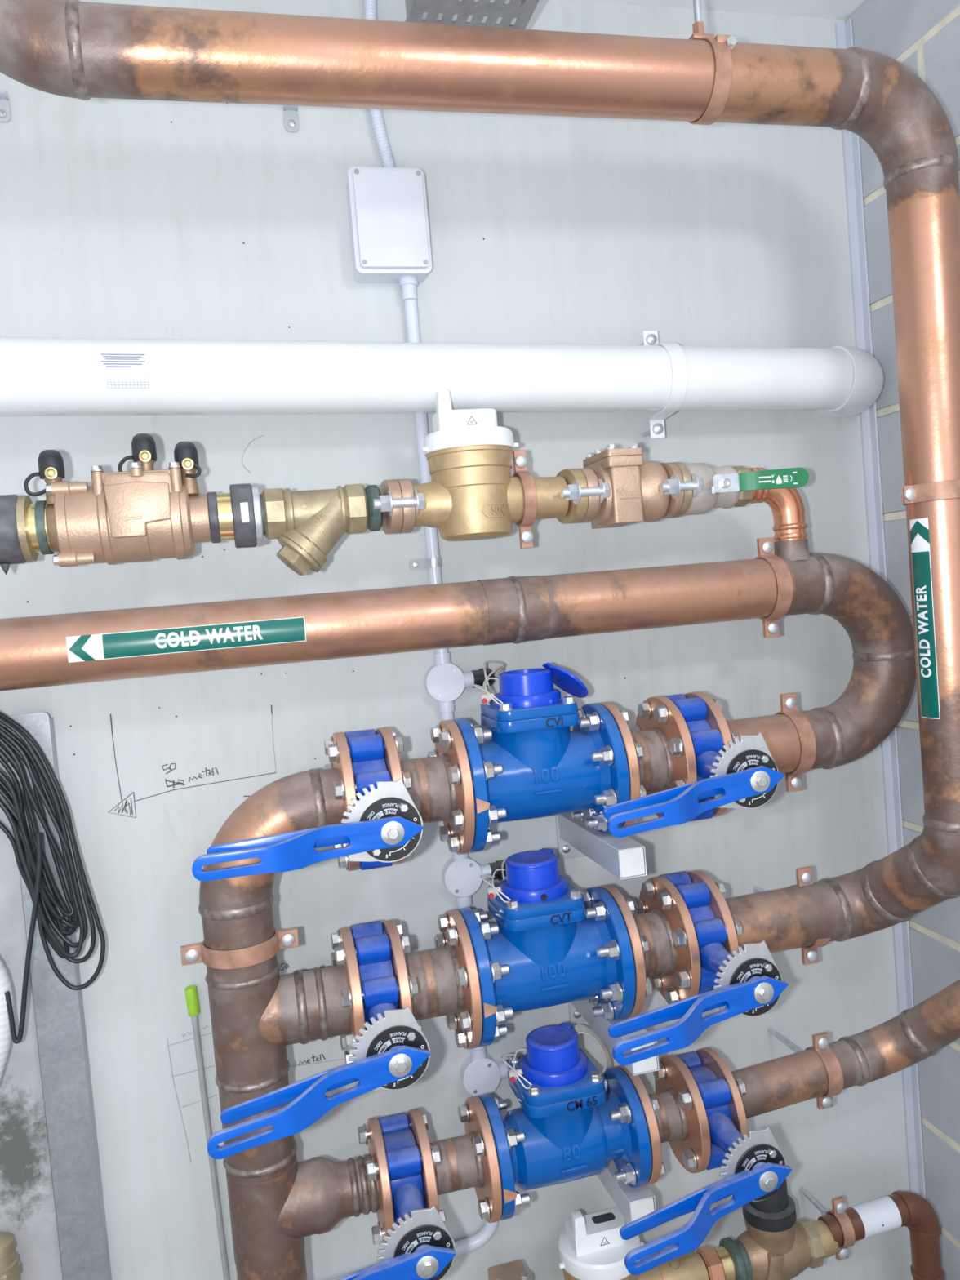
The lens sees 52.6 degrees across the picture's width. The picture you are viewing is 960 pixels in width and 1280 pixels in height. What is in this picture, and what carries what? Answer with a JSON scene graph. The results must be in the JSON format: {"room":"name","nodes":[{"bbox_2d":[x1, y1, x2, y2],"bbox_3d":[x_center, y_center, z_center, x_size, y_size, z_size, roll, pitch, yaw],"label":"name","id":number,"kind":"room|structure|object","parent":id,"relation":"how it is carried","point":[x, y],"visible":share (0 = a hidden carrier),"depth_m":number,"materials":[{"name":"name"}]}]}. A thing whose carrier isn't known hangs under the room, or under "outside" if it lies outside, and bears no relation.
{"room":"mechanical room","nodes":[
{"label":"mechanical room","id":0,"kind":"room"},
{"bbox_2d":[23,433,211,567],"bbox_3d":[-0.522,-0.206,1.430,0.265,0.187,0.123,-5,3,-14],"label":"valve","id":1,"kind":"object","parent":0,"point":[143,513],"visible":0.98,"depth_m":1.38,"materials":[{"name":"brown metal"}]},
{"bbox_2d":[0,494,54,574],"bbox_3d":[-0.680,-0.150,1.393,0.120,0.114,0.099,-5,3,-14],"label":"coupling","id":2,"kind":"object","parent":1,"relation":"attached to","point":[24,535],"visible":0.87,"depth_m":1.37,"materials":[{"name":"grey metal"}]},
{"bbox_2d":[189,493,211,542],"bbox_3d":[-0.413,-0.183,1.459,0.046,0.073,0.073,-5,3,-14],"label":"outlet","id":3,"kind":"object","parent":1,"relation":"attached to","point":[199,526],"depth_m":1.43,"materials":[{"name":"brown metal"}]},
{"bbox_2d":[206,483,265,547],"bbox_3d":[-0.366,-0.188,1.470,0.086,0.096,0.098,-5,3,-14],"label":"coupling","id":4,"kind":"object","parent":1,"relation":"attached to","point":[237,515],"visible":0.96,"depth_m":1.44,"materials":[{"name":"grey rubber"}]},
{"bbox_2d":[261,484,368,575],"bbox_3d":[-0.251,-0.169,1.494,0.156,0.134,0.087,-5,3,-14],"label":"y-strainer","id":5,"kind":"object","parent":4,"relation":"attached to","point":[307,525],"visible":1,"depth_m":1.47,"materials":[{"name":"gold metal"}]},
{"bbox_2d":[364,484,382,531],"bbox_3d":[-0.168,-0.206,1.520,0.022,0.072,0.072,-5,3,-14],"label":"adapter","id":6,"kind":"object","parent":5,"relation":"attached to","point":[372,491],"visible":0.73,"depth_m":1.49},
{"bbox_2d":[0,0,913,1279],"bbox_3d":[-0.759,0.208,1.599,3.250,2.560,0.061,-5,3,-14],"label":"wall","id":7,"kind":"structure","parent":0,"point":[120,218],"depth_m":1.72,"materials":[{"name":"grey paint"}]},
{"bbox_2d":[0,90,10,122],"bbox_3d":[-0.756,-0.841,1.530,0.024,0.039,0.022,-5,3,-14],"label":"tab","id":8,"kind":"object","parent":7,"relation":"attached to","point":[5,111],"visible":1,"depth_m":1.54,"materials":[{"name":"grey metal"}]},
{"bbox_2d":[0,746,63,1279],"bbox_3d":[-0.794,0.836,1.564,0.190,1.320,0.024,-5,3,-14],"label":"board","id":9,"kind":"object","parent":7,"relation":"attached to","point":[28,1211],"visible":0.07,"depth_m":1.56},
{"bbox_2d":[0,1231,22,1279],"bbox_3d":[-0.754,1.023,1.530,0.062,0.176,0.056,-5,3,-14],"label":"tap","id":10,"kind":"object","parent":9,"relation":"attached to","point":[10,1264],"visible":1,"depth_m":1.52,"materials":[{"name":"gold metal"}]},
{"bbox_2d":[0,711,111,1279],"bbox_3d":[-0.664,0.778,1.546,0.186,1.416,0.119,-5,3,-14],"label":"strut","id":11,"kind":"object","parent":7,"relation":"attached to","point":[59,1009],"depth_m":1.55,"materials":[{"name":"grey metal"}]},
{"bbox_2d":[0,959,13,1078],"bbox_3d":[-0.766,0.595,1.474,0.112,0.280,0.061,-5,3,-14],"label":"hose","id":12,"kind":"object","parent":11,"relation":"attached to","point":[5,983],"visible":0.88,"depth_m":1.47,"materials":[{"name":"white plastic"}]},
{"bbox_2d":[184,985,230,1279],"bbox_3d":[-0.453,0.965,1.655,0.027,0.764,0.020,-5,3,-14],"label":"stick","id":13,"kind":"object","parent":7,"relation":"attached to","point":[191,993],"visible":0.98,"depth_m":1.64,"materials":[{"name":"grey metal"}]},
{"bbox_2d":[180,927,298,969],"bbox_3d":[-0.357,0.466,1.540,0.161,0.028,0.219,-4,3,12],"label":"clip","id":14,"kind":"object","parent":7,"relation":"attached to","point":[193,953],"visible":0.75,"depth_m":1.46,"materials":[{"name":"orange metal"}]},
{"bbox_2d":[283,105,298,132],"bbox_3d":[-0.318,-0.882,1.638,0.024,0.039,0.022,-5,3,-14],"label":"tab","id":15,"kind":"object","parent":7,"relation":"attached to","point":[291,115],"visible":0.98,"depth_m":1.64,"materials":[{"name":"grey metal"}]},
{"bbox_2d":[332,1220,498,1279],"bbox_3d":[-0.290,1.014,1.691,0.663,0.313,0.022,-5,3,-14],"label":"conduit","id":16,"kind":"object","parent":7,"relation":"attached to","point":[472,1243],"visible":0.24,"depth_m":1.76,"materials":[{"name":"grey plastic"}]},
{"bbox_2d":[408,557,441,570],"bbox_3d":[-0.095,-0.135,1.710,0.055,0.020,0.029,-5,3,-14],"label":"clip","id":17,"kind":"object","parent":7,"relation":"attached to","point":[416,563],"visible":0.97,"depth_m":1.72,"materials":[{"name":"metal"}]},
{"bbox_2d":[404,299,448,653],"bbox_3d":[-0.094,-0.281,1.705,0.025,0.630,0.022,-5,3,-14],"label":"conduit","id":18,"kind":"object","parent":7,"relation":"attached to","point":[411,305],"visible":0.45,"depth_m":1.69,"materials":[{"name":"grey plastic"}]},
{"bbox_2d":[346,166,431,302],"bbox_3d":[-0.155,-0.691,1.659,0.130,0.210,0.072,-5,3,-14],"label":"junction box","id":19,"kind":"object","parent":18,"relation":"attached to","point":[388,212],"visible":1,"depth_m":1.63,"materials":[{"name":"plastic"}]},
{"bbox_2d":[364,0,395,167],"bbox_3d":[-0.175,-0.960,1.663,0.040,0.331,0.022,-5,3,-14],"label":"conduit","id":20,"kind":"object","parent":19,"relation":"attached to","point":[370,6],"visible":0.33,"depth_m":1.66,"materials":[{"name":"grey plastic"}]},
{"bbox_2d":[0,337,883,418],"bbox_3d":[-0.174,-0.421,1.563,1.992,0.154,0.160,-6,3,-17],"label":"pipe","id":21,"kind":"object","parent":7,"relation":"attached to","point":[39,376],"visible":0.99,"depth_m":1.53,"materials":[{"name":"plastic"}]},
{"bbox_2d":[100,353,144,367],"bbox_3d":[-0.518,-0.406,1.409,0.060,0.021,0.004,-6,3,-16],"label":"print","id":22,"kind":"object","parent":21,"relation":"on","point":[107,360],"depth_m":1.41},
{"bbox_2d":[440,711,453,720],"bbox_3d":[-0.048,0.249,1.731,0.024,0.266,0.022,-5,3,-14],"label":"conduit","id":23,"kind":"object","parent":7,"relation":"attached to","point":[446,715],"visible":0.06,"depth_m":1.72,"materials":[{"name":"grey plastic"}]},
{"bbox_2d":[423,652,505,712],"bbox_3d":[-0.012,0.073,1.667,0.142,0.104,0.167,-5,3,-14],"label":"junction box","id":24,"kind":"object","parent":7,"relation":"attached to","point":[444,682],"visible":0.85,"depth_m":1.71,"materials":[{"name":"plastic"}]},
{"bbox_2d":[458,905,484,1049],"bbox_3d":[-0.016,0.605,1.748,0.025,0.282,0.022,-5,3,-14],"label":"conduit","id":25,"kind":"object","parent":7,"relation":"attached to","point":[477,1048],"visible":0.05,"depth_m":1.74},
{"bbox_2d":[441,852,506,906],"bbox_3d":[0.019,0.421,1.684,0.142,0.104,0.168,-5,3,-14],"label":"junction box","id":26,"kind":"object","parent":7,"relation":"attached to","point":[460,874],"visible":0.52,"depth_m":1.73,"materials":[{"name":"plastic"}]},
{"bbox_2d":[459,1046,521,1106],"bbox_3d":[0.051,0.772,1.701,0.142,0.131,0.168,-5,3,-14],"label":"junction box","id":27,"kind":"object","parent":7,"relation":"attached to","point":[480,1074],"visible":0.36,"depth_m":1.74,"materials":[{"name":"plastic"}]},
{"bbox_2d":[512,449,537,548],"bbox_3d":[0.054,-0.231,1.643,0.021,0.158,0.220,-5,3,-14],"label":"clip","id":28,"kind":"object","parent":7,"relation":"attached to","point":[520,460],"visible":0.76,"depth_m":1.56,"materials":[{"name":"orange metal"}]},
{"bbox_2d":[412,389,568,541],"bbox_3d":[0.006,-0.281,1.561,0.257,0.233,0.145,-5,3,-14],"label":"meter","id":29,"kind":"object","parent":28,"relation":"attached to","point":[473,494],"visible":0.98,"depth_m":1.51,"materials":[{"name":"gold metal"}]},
{"bbox_2d":[373,478,425,534],"bbox_3d":[-0.137,-0.209,1.528,0.076,0.084,0.153,-5,3,-14],"label":"flange","id":30,"kind":"object","parent":29,"relation":"attached to","point":[399,504],"visible":0.98,"depth_m":1.48,"materials":[{"name":"brown metal"}]},
{"bbox_2d":[506,475,568,524],"bbox_3d":[0.084,-0.230,1.582,0.105,0.082,0.082,-5,3,-14],"label":"outlet","id":31,"kind":"object","parent":29,"relation":"attached to","point":[550,504],"depth_m":1.56,"materials":[{"name":"gold metal"}]},
{"bbox_2d":[555,813,647,879],"bbox_3d":[0.203,0.356,1.658,0.052,0.105,0.301,-5,3,-14],"label":"support bracket","id":32,"kind":"object","parent":7,"relation":"attached to","point":[624,858],"visible":0.86,"depth_m":1.59,"materials":[{"name":"metal"}]},
{"bbox_2d":[426,662,646,853],"bbox_3d":[0.085,0.185,1.592,0.314,0.292,0.218,-5,3,-14],"label":"meter","id":33,"kind":"object","parent":32,"relation":"on","point":[532,765],"visible":0.93,"depth_m":1.53,"materials":[{"name":"blue metal"}]},
{"bbox_2d":[493,668,561,708],"bbox_3d":[0.076,0.078,1.588,0.111,0.053,0.111,-5,3,-14],"label":"register","id":34,"kind":"object","parent":33,"relation":"attached to","point":[531,688],"depth_m":1.55,"materials":[{"name":"blue plastic"}]},
{"bbox_2d":[598,695,697,826],"bbox_3d":[0.265,0.207,1.639,0.114,0.215,0.215,-5,3,-14],"label":"spool","id":35,"kind":"object","parent":32,"relation":"on","point":[656,771],"visible":0.5,"depth_m":1.59,"materials":[{"name":"orange metal"}]},
{"bbox_2d":[558,1207,662,1279],"bbox_3d":[0.233,1.095,1.706,0.257,0.233,0.145,-5,3,-14],"label":"meter","id":36,"kind":"object","parent":7,"relation":"attached to","point":[591,1246],"visible":0.83,"depth_m":1.66,"materials":[{"name":"white plastic"}]},
{"bbox_2d":[487,1259,530,1279],"bbox_3d":[0.054,1.144,1.663,0.110,0.134,0.080,-5,3,-14],"label":"valve","id":37,"kind":"object","parent":36,"relation":"attached to","point":[513,1270],"visible":1,"depth_m":1.67,"materials":[{"name":"gold metal"}]},
{"bbox_2d":[638,1266,662,1279],"bbox_3d":[0.311,1.147,1.727,0.105,0.082,0.082,-5,3,-14],"label":"outlet","id":38,"kind":"object","parent":36,"relation":"attached to","point":[654,1273],"depth_m":1.71,"materials":[{"name":"gold metal"}]},
{"bbox_2d":[656,1244,709,1279],"bbox_3d":[0.354,1.121,1.737,0.090,0.118,0.076,-5,3,-14],"label":"valve","id":39,"kind":"object","parent":36,"relation":"attached to","point":[689,1266],"visible":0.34,"depth_m":1.72,"materials":[{"name":"brown metal"}]},
{"bbox_2d":[568,1000,659,1075],"bbox_3d":[0.225,0.666,1.671,0.052,0.105,0.301,-5,3,-14],"label":"support bracket","id":40,"kind":"object","parent":7,"relation":"attached to","point":[580,1011],"visible":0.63,"depth_m":1.62,"materials":[{"name":"metal"}]},
{"bbox_2d":[434,848,652,1048],"bbox_3d":[0.097,0.499,1.603,0.314,0.288,0.218,-5,3,-14],"label":"meter","id":41,"kind":"object","parent":40,"relation":"on","point":[551,942],"visible":0.91,"depth_m":1.55,"materials":[{"name":"blue metal"}]},
{"bbox_2d":[499,861,568,902],"bbox_3d":[0.087,0.390,1.599,0.111,0.052,0.111,-5,3,-14],"label":"register","id":42,"kind":"object","parent":41,"relation":"attached to","point":[525,882],"depth_m":1.56,"materials":[{"name":"blue plastic"}]},
{"bbox_2d":[599,875,701,1017],"bbox_3d":[0.275,0.519,1.650,0.111,0.215,0.215,-5,3,-14],"label":"spool","id":43,"kind":"object","parent":40,"relation":"on","point":[663,958],"visible":0.53,"depth_m":1.60,"materials":[{"name":"orange metal"}]},
{"bbox_2d":[596,1160,656,1223],"bbox_3d":[0.241,0.952,1.714,0.052,0.105,0.241,-5,3,-14],"label":"support bracket","id":44,"kind":"object","parent":7,"relation":"attached to","point":[633,1203],"visible":0.34,"depth_m":1.62,"materials":[{"name":"metal"}]},
{"bbox_2d":[457,1022,665,1220],"bbox_3d":[0.131,0.793,1.619,0.314,0.274,0.188,-5,3,-14],"label":"meter","id":45,"kind":"object","parent":44,"relation":"on","point":[573,1119],"visible":0.95,"depth_m":1.57,"materials":[{"name":"blue metal"}]},
{"bbox_2d":[520,1040,587,1087],"bbox_3d":[0.122,0.691,1.616,0.111,0.052,0.111,-5,3,-14],"label":"register","id":46,"kind":"object","parent":45,"relation":"attached to","point":[545,1064],"depth_m":1.58,"materials":[{"name":"blue plastic"}]},
{"bbox_2d":[573,1024,611,1075],"bbox_3d":[0.196,0.724,1.697,0.076,0.102,0.028,-5,3,-14],"label":"cable bundle","id":47,"kind":"object","parent":45,"relation":"attached to","point":[578,1028],"visible":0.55,"depth_m":1.69,"materials":[{"name":"plastic"}]},
{"bbox_2d":[617,1054,711,1185],"bbox_3d":[0.306,0.820,1.665,0.103,0.185,0.185,-5,3,-14],"label":"spool","id":48,"kind":"object","parent":44,"relation":"on","point":[683,1129],"visible":0.58,"depth_m":1.63,"materials":[{"name":"orange metal"}]},
{"bbox_2d":[619,1051,792,1275],"bbox_3d":[0.312,0.824,1.569,0.308,0.145,0.336,-5,3,-14],"label":"valve","id":49,"kind":"object","parent":48,"relation":"attached to","point":[754,1166],"visible":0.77,"depth_m":1.47,"materials":[{"name":"metal"}]},
{"bbox_2d":[639,330,688,438],"bbox_3d":[0.320,-0.461,1.729,0.028,0.192,0.166,-5,3,-14],"label":"saddle","id":50,"kind":"object","parent":7,"relation":"attached to","point":[676,353],"visible":0.92,"depth_m":1.67,"materials":[{"name":"white plastic"}]},
{"bbox_2d":[754,537,792,637],"bbox_3d":[0.487,-0.093,1.750,0.028,0.173,0.233,-5,3,-14],"label":"clip","id":51,"kind":"object","parent":7,"relation":"attached to","point":[771,626],"visible":0.74,"depth_m":1.66,"materials":[{"name":"orange metal"}]},
{"bbox_2d":[0,552,915,817],"bbox_3d":[-0.073,0.127,1.552,1.778,0.438,0.215,-5,3,-14],"label":"pipe","id":52,"kind":"object","parent":51,"relation":"attached to","point":[91,646],"visible":0.86,"depth_m":1.54,"materials":[{"name":"brown metal"}]},
{"bbox_2d":[603,693,785,837],"bbox_3d":[0.276,0.211,1.544,0.311,0.206,0.396,-5,3,-14],"label":"valve","id":53,"kind":"object","parent":52,"relation":"attached to","point":[746,775],"visible":0.81,"depth_m":1.43,"materials":[{"name":"metal"}]},
{"bbox_2d":[746,467,810,560],"bbox_3d":[0.515,-0.212,1.690,0.119,0.178,0.066,-5,3,-14],"label":"pipe elbow","id":54,"kind":"object","parent":52,"relation":"attached to","point":[787,506],"visible":0.7,"depth_m":1.67,"materials":[{"name":"brown metal"}]},
{"bbox_2d":[682,462,808,515],"bbox_3d":[0.433,-0.262,1.646,0.200,0.087,0.130,-5,3,-14],"label":"valve","id":55,"kind":"object","parent":54,"relation":"attached to","point":[726,486],"visible":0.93,"depth_m":1.61,"materials":[{"name":"silver metal"}]},
{"bbox_2d":[659,462,703,518],"bbox_3d":[0.312,-0.252,1.639,0.068,0.092,0.161,-5,3,-14],"label":"flange","id":56,"kind":"object","parent":55,"relation":"attached to","point":[682,486],"visible":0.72,"depth_m":1.58,"materials":[{"name":"brown metal"}]},
{"bbox_2d":[582,442,670,528],"bbox_3d":[0.235,-0.255,1.619,0.133,0.128,0.120,-5,3,-14],"label":"valve","id":57,"kind":"object","parent":56,"relation":"attached to","point":[635,496],"visible":0.9,"depth_m":1.57,"materials":[{"name":"brown metal"}]},
{"bbox_2d":[555,467,609,524],"bbox_3d":[0.151,-0.237,1.599,0.076,0.088,0.161,-5,3,-14],"label":"flange","id":58,"kind":"object","parent":57,"relation":"attached to","point":[584,491],"visible":0.86,"depth_m":1.54,"materials":[{"name":"gold metal"}]},
{"bbox_2d":[773,538,810,560],"bbox_3d":[0.545,-0.157,1.699,0.066,0.036,0.066,-5,3,-14],"label":"socket","id":59,"kind":"object","parent":54,"relation":"attached to","point":[793,549],"depth_m":1.67,"materials":[{"name":"orange metal"}]},
{"bbox_2d":[753,866,831,964],"bbox_3d":[0.567,0.489,1.785,0.028,0.173,0.233,-5,3,-14],"label":"clip","id":60,"kind":"object","parent":7,"relation":"attached to","point":[804,874],"visible":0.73,"depth_m":1.72,"materials":[{"name":"orange metal"}]},
{"bbox_2d":[773,693,816,791],"bbox_3d":[0.533,0.179,1.768,0.028,0.173,0.233,-5,3,-14],"label":"clip","id":61,"kind":"object","parent":7,"relation":"attached to","point":[793,780],"visible":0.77,"depth_m":1.68,"materials":[{"name":"orange metal"}]},
{"bbox_2d":[768,1027,843,1109],"bbox_3d":[0.598,0.771,1.807,0.028,0.135,0.220,-5,3,-14],"label":"clip","id":62,"kind":"object","parent":7,"relation":"attached to","point":[820,1041],"visible":0.8,"depth_m":1.73,"materials":[{"name":"orange metal"}]},
{"bbox_2d":[695,978,959,1135],"bbox_3d":[0.648,0.734,1.706,0.526,0.297,0.184,-5,3,-4],"label":"pipe","id":63,"kind":"object","parent":62,"relation":"attached to","point":[917,1033],"visible":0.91,"depth_m":1.70,"materials":[{"name":"brown metal"}]},
{"bbox_2d":[799,1186,855,1260],"bbox_3d":[0.662,1.100,1.863,0.022,0.116,0.159,-5,3,-14],"label":"clip","id":64,"kind":"object","parent":7,"relation":"attached to","point":[838,1206],"visible":0.78,"depth_m":1.81,"materials":[{"name":"orange metal"}]},
{"bbox_2d":[835,17,925,1199],"bbox_3d":[0.811,0.067,1.946,0.022,2.550,0.022,-5,3,-14],"label":"trim","id":65,"kind":"structure","parent":7,"relation":"attached to","point":[843,31],"depth_m":1.94,"materials":[{"name":"paint"}]},
{"bbox_2d":[566,0,866,20],"bbox_3d":[-0.533,-1.064,0.076,3.400,0.080,3.060,-5,3,-14],"label":"ceiling","id":66,"kind":"structure","parent":0,"point":[824,9],"depth_m":1.83,"materials":[{"name":"paint"}]},
{"bbox_2d":[404,0,539,29],"bbox_3d":[0.046,-1.046,1.246,0.195,0.162,0.629,-5,3,-14],"label":"cable tray","id":67,"kind":"object","parent":66,"relation":"hanging from","point":[415,9],"visible":0.88,"depth_m":1.51,"materials":[{"name":"metal"}]},
{"bbox_2d":[688,0,737,124],"bbox_3d":[0.321,-0.960,1.416,0.050,0.395,0.110,-5,3,-14],"label":"hanger","id":68,"kind":"object","parent":66,"relation":"hanging from","point":[722,44],"visible":0.62,"depth_m":1.38,"materials":[{"name":"orange metal"}]},
{"bbox_2d":[0,0,959,955],"bbox_3d":[0.040,-0.242,1.495,1.462,1.784,0.363,-5,3,-14],"label":"copper main","id":69,"kind":"object","parent":68,"relation":"hanging from","point":[83,51],"visible":0.94,"depth_m":1.40,"materials":[{"name":"brown metal"}]},
{"bbox_2d":[608,871,788,1065],"bbox_3d":[0.284,0.523,1.554,0.310,0.206,0.396,-5,3,-14],"label":"valve","id":70,"kind":"object","parent":69,"relation":"attached to","point":[748,983],"visible":0.82,"depth_m":1.44,"materials":[{"name":"metal"}]},
{"bbox_2d":[900,479,959,506],"bbox_3d":[0.730,-0.233,1.537,0.112,0.028,0.111,-3,3,30],"label":"clip","id":71,"kind":"object","parent":69,"relation":"attached to","point":[943,490],"visible":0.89,"depth_m":1.50,"materials":[{"name":"orange metal"}]},
{"bbox_2d":[844,0,959,1279],"bbox_3d":[1.233,0.094,0.517,0.102,2.560,3.120,-5,3,-14],"label":"wall","id":72,"kind":"structure","parent":0,"point":[923,36],"depth_m":1.88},
{"bbox_3d":[-0.316,1.554,0.199,3.400,0.060,3.060,-5,3,-14],"label":"floor","id":73,"kind":"structure","parent":0,"visible":0},
{"bbox_2d":[198,732,394,1279],"bbox_3d":[-0.276,0.804,1.520,0.243,1.302,0.215,-5,3,-14],"label":"copper manifold","id":74,"kind":"object","parent":73,"relation":"on","point":[276,1201],"visible":0.84,"depth_m":1.46,"materials":[{"name":"brown metal"}]},
{"bbox_2d":[191,728,423,881],"bbox_3d":[-0.249,0.260,1.414,0.312,0.206,0.396,-5,3,-14],"label":"valve","id":75,"kind":"object","parent":74,"relation":"attached to","point":[384,827],"visible":0.91,"depth_m":1.29,"materials":[{"name":"metal"}]},
{"bbox_2d":[376,720,475,864],"bbox_3d":[-0.092,0.241,1.550,0.120,0.215,0.215,-5,3,-14],"label":"spool","id":76,"kind":"object","parent":75,"relation":"attached to","point":[435,799],"visible":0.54,"depth_m":1.50,"materials":[{"name":"orange metal"}]},
{"bbox_2d":[207,920,431,1159],"bbox_3d":[-0.238,0.572,1.425,0.309,0.206,0.396,-5,3,-14],"label":"valve","id":77,"kind":"object","parent":74,"relation":"attached to","point":[393,1052],"visible":0.79,"depth_m":1.30,"materials":[{"name":"metal"}]},
{"bbox_2d":[382,909,482,1049],"bbox_3d":[-0.082,0.553,1.561,0.122,0.215,0.215,-5,3,-14],"label":"spool","id":78,"kind":"object","parent":77,"relation":"attached to","point":[439,994],"visible":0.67,"depth_m":1.51,"materials":[{"name":"orange metal"}]},
{"bbox_2d":[337,1111,456,1279],"bbox_3d":[-0.198,0.873,1.442,0.309,0.145,0.336,-5,3,-14],"label":"valve","id":79,"kind":"object","parent":74,"relation":"attached to","point":[420,1246],"visible":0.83,"depth_m":1.37,"materials":[{"name":"metal"}]},
{"bbox_2d":[407,1095,502,1222],"bbox_3d":[-0.044,0.853,1.579,0.116,0.185,0.185,-5,3,-14],"label":"spool","id":80,"kind":"object","parent":79,"relation":"attached to","point":[459,1168],"visible":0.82,"depth_m":1.54,"materials":[{"name":"orange metal"}]},
{"bbox_2d":[817,1191,945,1279],"bbox_3d":[0.771,1.206,1.843,0.243,0.298,0.060,-5,3,-14],"label":"pipe","id":81,"kind":"object","parent":73,"relation":"on","point":[872,1218],"visible":0.96,"depth_m":1.83,"materials":[{"name":"metal"}]},
{"bbox_2d":[736,1177,838,1279],"bbox_3d":[0.561,1.071,1.787,0.180,0.236,0.096,-5,3,-14],"label":"valve","id":82,"kind":"object","parent":81,"relation":"attached to","point":[779,1246],"visible":0.84,"depth_m":1.75,"materials":[{"name":"brown metal"}]},
{"bbox_2d":[695,1237,752,1279],"bbox_3d":[0.441,1.134,1.759,0.082,0.080,0.080,-5,3,-14],"label":"coupling","id":83,"kind":"object","parent":82,"relation":"attached to","point":[730,1260],"visible":0.98,"depth_m":1.74,"materials":[{"name":"orange metal"}]},
{"bbox_2d":[795,1217,838,1268],"bbox_3d":[0.624,1.117,1.804,0.060,0.080,0.080,-5,3,-14],"label":"outlet","id":84,"kind":"object","parent":82,"relation":"attached to","point":[818,1242],"depth_m":1.78,"materials":[{"name":"gold metal"}]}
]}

